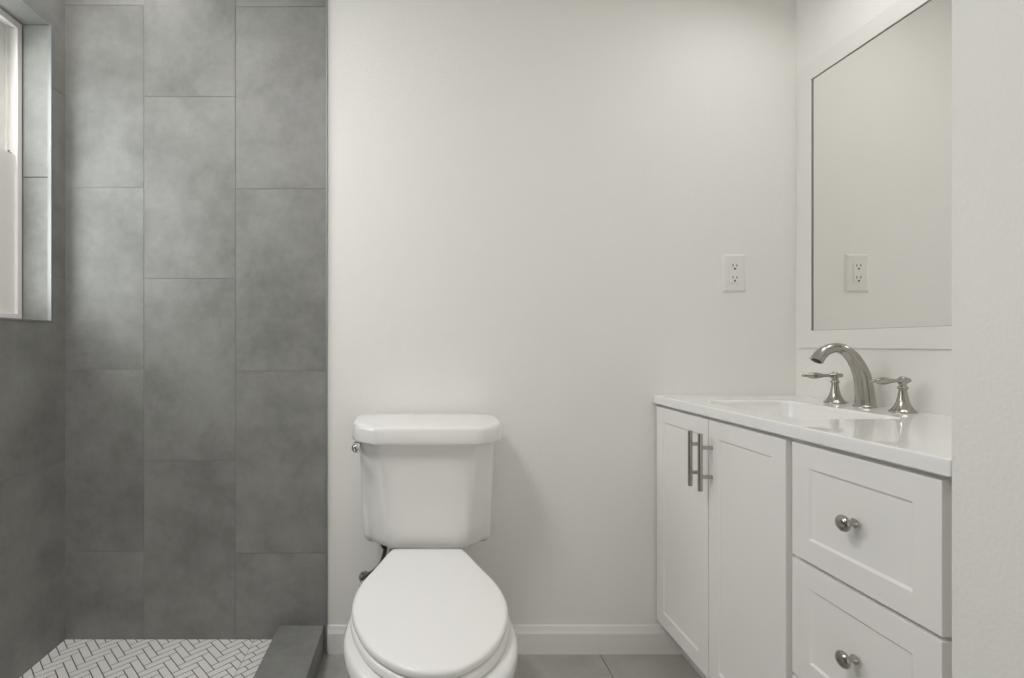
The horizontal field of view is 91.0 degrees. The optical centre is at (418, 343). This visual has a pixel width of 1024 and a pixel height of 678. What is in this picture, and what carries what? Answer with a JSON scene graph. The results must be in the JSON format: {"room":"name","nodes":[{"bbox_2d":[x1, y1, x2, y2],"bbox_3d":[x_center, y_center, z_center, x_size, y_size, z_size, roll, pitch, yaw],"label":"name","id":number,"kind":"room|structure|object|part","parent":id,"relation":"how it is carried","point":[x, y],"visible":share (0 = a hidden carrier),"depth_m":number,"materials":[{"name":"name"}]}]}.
{"room":"bathroom","nodes":[
{"label":"bathroom","id":0,"kind":"room"},
{"bbox_2d":[0,0,65,677],"bbox_3d":[-1.261,-0.148,0.142,0.150,2.490,3.052,0,0,0],"label":"wall","id":1,"kind":"structure","parent":0,"point":[32,353],"depth_m":1.57,"materials":[{"name":"tile"}]},
{"bbox_2d":[0,8,21,318],"bbox_3d":[-1.308,-0.551,1.248,0.059,0.954,0.695,0,0,0],"label":"window","id":2,"kind":"structure","parent":1,"relation":"in","point":[10,29],"depth_m":1.57,"materials":[{"name":"plastic"}]},
{"bbox_3d":[-1.326,-0.789,1.248,0.020,0.443,0.669,0,0,0],"label":"sash","id":3,"kind":"part","parent":2,"relation":"part of","materials":[{"name":"plastic"}]},
{"bbox_3d":[-1.299,-0.348,1.248,0.020,0.509,0.669,0,0,0],"label":"sash","id":4,"kind":"part","parent":2,"relation":"part of","materials":[{"name":"plastic"}]},
{"bbox_2d":[0,0,51,321],"bbox_3d":[-1.191,-0.551,1.248,0.012,0.962,0.703,0,0,0],"label":"trim","id":5,"kind":"structure","parent":1,"relation":"attached to","point":[24,2],"depth_m":1.59,"materials":[{"name":"metal"}]},
{"bbox_2d":[20,639,271,677],"bbox_3d":[-0.848,1.028,0.235,0.776,0.077,2.870,0,0,0],"label":"floor","id":6,"kind":"structure","parent":0,"point":[72,658],"depth_m":1.55,"materials":[{"name":"white tile"}]},
{"bbox_2d":[65,0,795,653],"bbox_3d":[0.042,-0.148,1.714,2.856,2.490,0.107,0,0,0],"label":"wall","id":7,"kind":"structure","parent":0,"point":[535,207],"depth_m":1.67,"materials":[{"name":"paint"}]},
{"bbox_2d":[326,0,327,624],"bbox_3d":[-0.310,-0.225,1.663,0.004,2.336,0.008,0,0,0],"label":"trim","id":8,"kind":"structure","parent":7,"relation":"attached to","point":[326,0],"depth_m":1.66,"materials":[{"name":"metal"}]},
{"bbox_2d":[359,544,386,586],"bbox_3d":[-0.158,0.712,1.598,0.062,0.191,0.165,0,0,-28],"label":"supply hose","id":9,"kind":"object","parent":7,"relation":"attached to","point":[363,575],"visible":0.54,"depth_m":1.60,"materials":[{"name":"silver metal"}]},
{"bbox_2d":[328,625,681,653],"bbox_3d":[0.288,0.992,1.661,1.188,0.092,0.012,0,0,0],"label":"baseboard","id":10,"kind":"structure","parent":7,"relation":"attached to","point":[531,639],"depth_m":1.66,"materials":[{"name":"white paint"}]},
{"bbox_2d":[722,254,744,291],"bbox_3d":[1.058,-0.238,1.663,0.079,0.129,0.009,0,0,0],"label":"electrical outlet","id":11,"kind":"object","parent":7,"relation":"attached to","point":[733,265],"visible":1,"depth_m":1.66,"materials":[{"name":"plastic"}]},
{"bbox_2d":[730,263,739,282],"bbox_3d":[1.058,-0.238,1.660,0.034,0.067,0.003,0,0,0],"label":"receptacle","id":12,"kind":"object","parent":11,"relation":"attached to","point":[734,267],"depth_m":1.66,"materials":[{"name":"plastic"}]},
{"bbox_2d":[316,652,701,677],"bbox_3d":[0.042,1.083,0.234,2.856,0.089,3.067,0,0,0],"label":"floor","id":13,"kind":"structure","parent":0,"point":[332,665],"depth_m":1.59,"materials":[{"name":"tile"}]},
{"bbox_2d":[253,625,323,677],"bbox_3d":[-0.394,1.005,0.230,0.151,0.124,2.860,0,0,0],"label":"shower curb","id":14,"kind":"object","parent":13,"relation":"on","point":[294,651],"visible":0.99,"depth_m":1.52,"materials":[{"name":"concrete"}]},
{"bbox_2d":[343,413,517,677],"bbox_3d":[0.025,0.634,1.270,0.463,0.808,0.776,0,0,0],"label":"toilet","id":15,"kind":"object","parent":13,"relation":"on","point":[427,610],"visible":1,"depth_m":1.37,"materials":[{"name":"ceramic"}]},
{"bbox_3d":[-0.185,0.301,1.462,0.028,0.033,0.106,0,0,-7],"label":"flush lever","id":16,"kind":"part","parent":15,"relation":"part of","materials":[{"name":"silver metal"}]},
{"bbox_3d":[0.025,0.259,1.532,0.463,0.059,0.252,0,0,0],"label":"tank lid","id":17,"kind":"part","parent":15,"relation":"part of","materials":[{"name":"ceramic"}]},
{"bbox_3d":[0.025,0.453,1.536,0.423,0.347,0.219,0,0,0],"label":"tank","id":18,"kind":"part","parent":15,"relation":"part of","materials":[{"name":"ceramic"}]},
{"bbox_3d":[0.025,0.622,1.168,0.363,0.018,0.548,0,0,0],"label":"seat","id":19,"kind":"part","parent":15,"relation":"part of","materials":[{"name":"plastic"}]},
{"bbox_3d":[0.025,0.601,1.168,0.357,0.019,0.542,0,0,0],"label":"seat lid","id":20,"kind":"part","parent":15,"relation":"part of","materials":[{"name":"plastic"}]},
{"bbox_2d":[657,405,951,677],"bbox_3d":[1.013,0.619,1.202,0.509,0.838,0.928,0,0,0],"label":"vanity cabinet","id":21,"kind":"object","parent":13,"relation":"on","point":[779,556],"visible":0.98,"depth_m":1.06,"materials":[{"name":"paint"}]},
{"bbox_3d":[0.807,0.566,1.514,0.020,0.716,0.296,0,0,0],"label":"door","id":22,"kind":"part","parent":21,"relation":"part of","materials":[{"name":"paint"}]},
{"bbox_3d":[0.778,0.322,1.397,0.038,0.156,0.012,0,0,0],"label":"handle","id":23,"kind":"part","parent":21,"relation":"part of","materials":[{"name":"silver metal"}]},
{"bbox_3d":[0.778,0.322,1.347,0.038,0.156,0.012,0,0,0],"label":"handle","id":24,"kind":"part","parent":21,"relation":"part of","materials":[{"name":"silver metal"}]},
{"bbox_3d":[0.807,0.566,1.220,0.020,0.716,0.287,0,0,0],"label":"door","id":25,"kind":"part","parent":21,"relation":"part of","materials":[{"name":"paint"}]},
{"bbox_2d":[654,395,951,476],"bbox_3d":[1.030,0.239,1.202,0.480,0.134,0.930,0,0,0],"label":"countertop","id":26,"kind":"structure","parent":21,"relation":"on","point":[921,441],"depth_m":1.09,"materials":[{"name":"stone"}]},
{"bbox_2d":[728,405,865,418],"bbox_3d":[0.995,0.246,1.321,0.262,0.120,0.377,0,0,0],"label":"sink basin","id":27,"kind":"object","parent":26,"relation":"in","point":[784,411],"depth_m":1.41,"materials":[{"name":"ceramic"}]},
{"bbox_2d":[801,343,917,413],"bbox_3d":[1.158,0.085,1.347,0.174,0.175,0.258,0,0,0],"label":"faucet","id":28,"kind":"object","parent":26,"relation":"on","point":[864,390],"visible":1,"depth_m":1.34,"materials":[{"name":"silver metal"}]},
{"bbox_3d":[1.181,0.093,1.452,0.115,0.019,0.021,0,0,0],"label":"lever","id":29,"kind":"part","parent":28,"relation":"part of","materials":[{"name":"silver metal"}]},
{"bbox_3d":[1.218,0.127,1.449,0.055,0.090,0.055,0,0,0],"label":"handle","id":30,"kind":"part","parent":28,"relation":"part of","materials":[{"name":"silver metal"}]},
{"bbox_3d":[1.157,0.085,1.351,0.172,0.175,0.053,0,0,0],"label":"spout","id":31,"kind":"part","parent":28,"relation":"part of","materials":[{"name":"silver metal"}]},
{"bbox_3d":[1.181,0.092,1.240,0.115,0.019,0.019,0,0,-7],"label":"lever","id":32,"kind":"part","parent":28,"relation":"part of","materials":[{"name":"silver metal"}]},
{"bbox_3d":[1.218,0.127,1.246,0.055,0.090,0.055,0,0,0],"label":"handle","id":33,"kind":"part","parent":28,"relation":"part of","materials":[{"name":"silver metal"}]},
{"bbox_3d":[0.782,0.577,0.905,0.029,0.030,0.030,0,0,0],"label":"knob","id":34,"kind":"part","parent":21,"relation":"part of","materials":[{"name":"silver metal"}]},
{"bbox_3d":[0.782,0.328,0.905,0.029,0.030,0.030,0,0,0],"label":"knob","id":35,"kind":"part","parent":21,"relation":"part of","materials":[{"name":"silver metal"}]},
{"bbox_3d":[0.807,0.577,0.906,0.020,0.245,0.303,0,0,0],"label":"drawer","id":36,"kind":"part","parent":21,"relation":"part of","materials":[{"name":"paint"}]},
{"bbox_3d":[0.807,0.328,0.906,0.020,0.238,0.303,0,0,0],"label":"drawer","id":37,"kind":"part","parent":21,"relation":"part of","materials":[{"name":"paint"}]},
{"bbox_2d":[796,0,951,415],"bbox_3d":[1.320,-0.148,1.241,0.100,2.490,1.052,0,0,0],"label":"wall","id":38,"kind":"structure","parent":0,"point":[820,24],"depth_m":1.46,"materials":[{"name":"paint"}]},
{"bbox_2d":[798,0,951,348],"bbox_3d":[1.266,-0.448,1.224,0.007,0.921,0.849,0,0,0],"label":"wall mirror","id":39,"kind":"object","parent":38,"relation":"attached to","point":[875,108],"visible":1,"depth_m":1.36,"materials":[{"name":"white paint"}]},
{"bbox_2d":[952,0,1023,677],"bbox_3d":[1.079,-0.148,-0.282,0.582,2.490,2.035,0,0,0],"label":"wall partition","id":40,"kind":"structure","parent":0,"point":[988,35],"depth_m":0.69,"materials":[{"name":"paint"}]}
]}

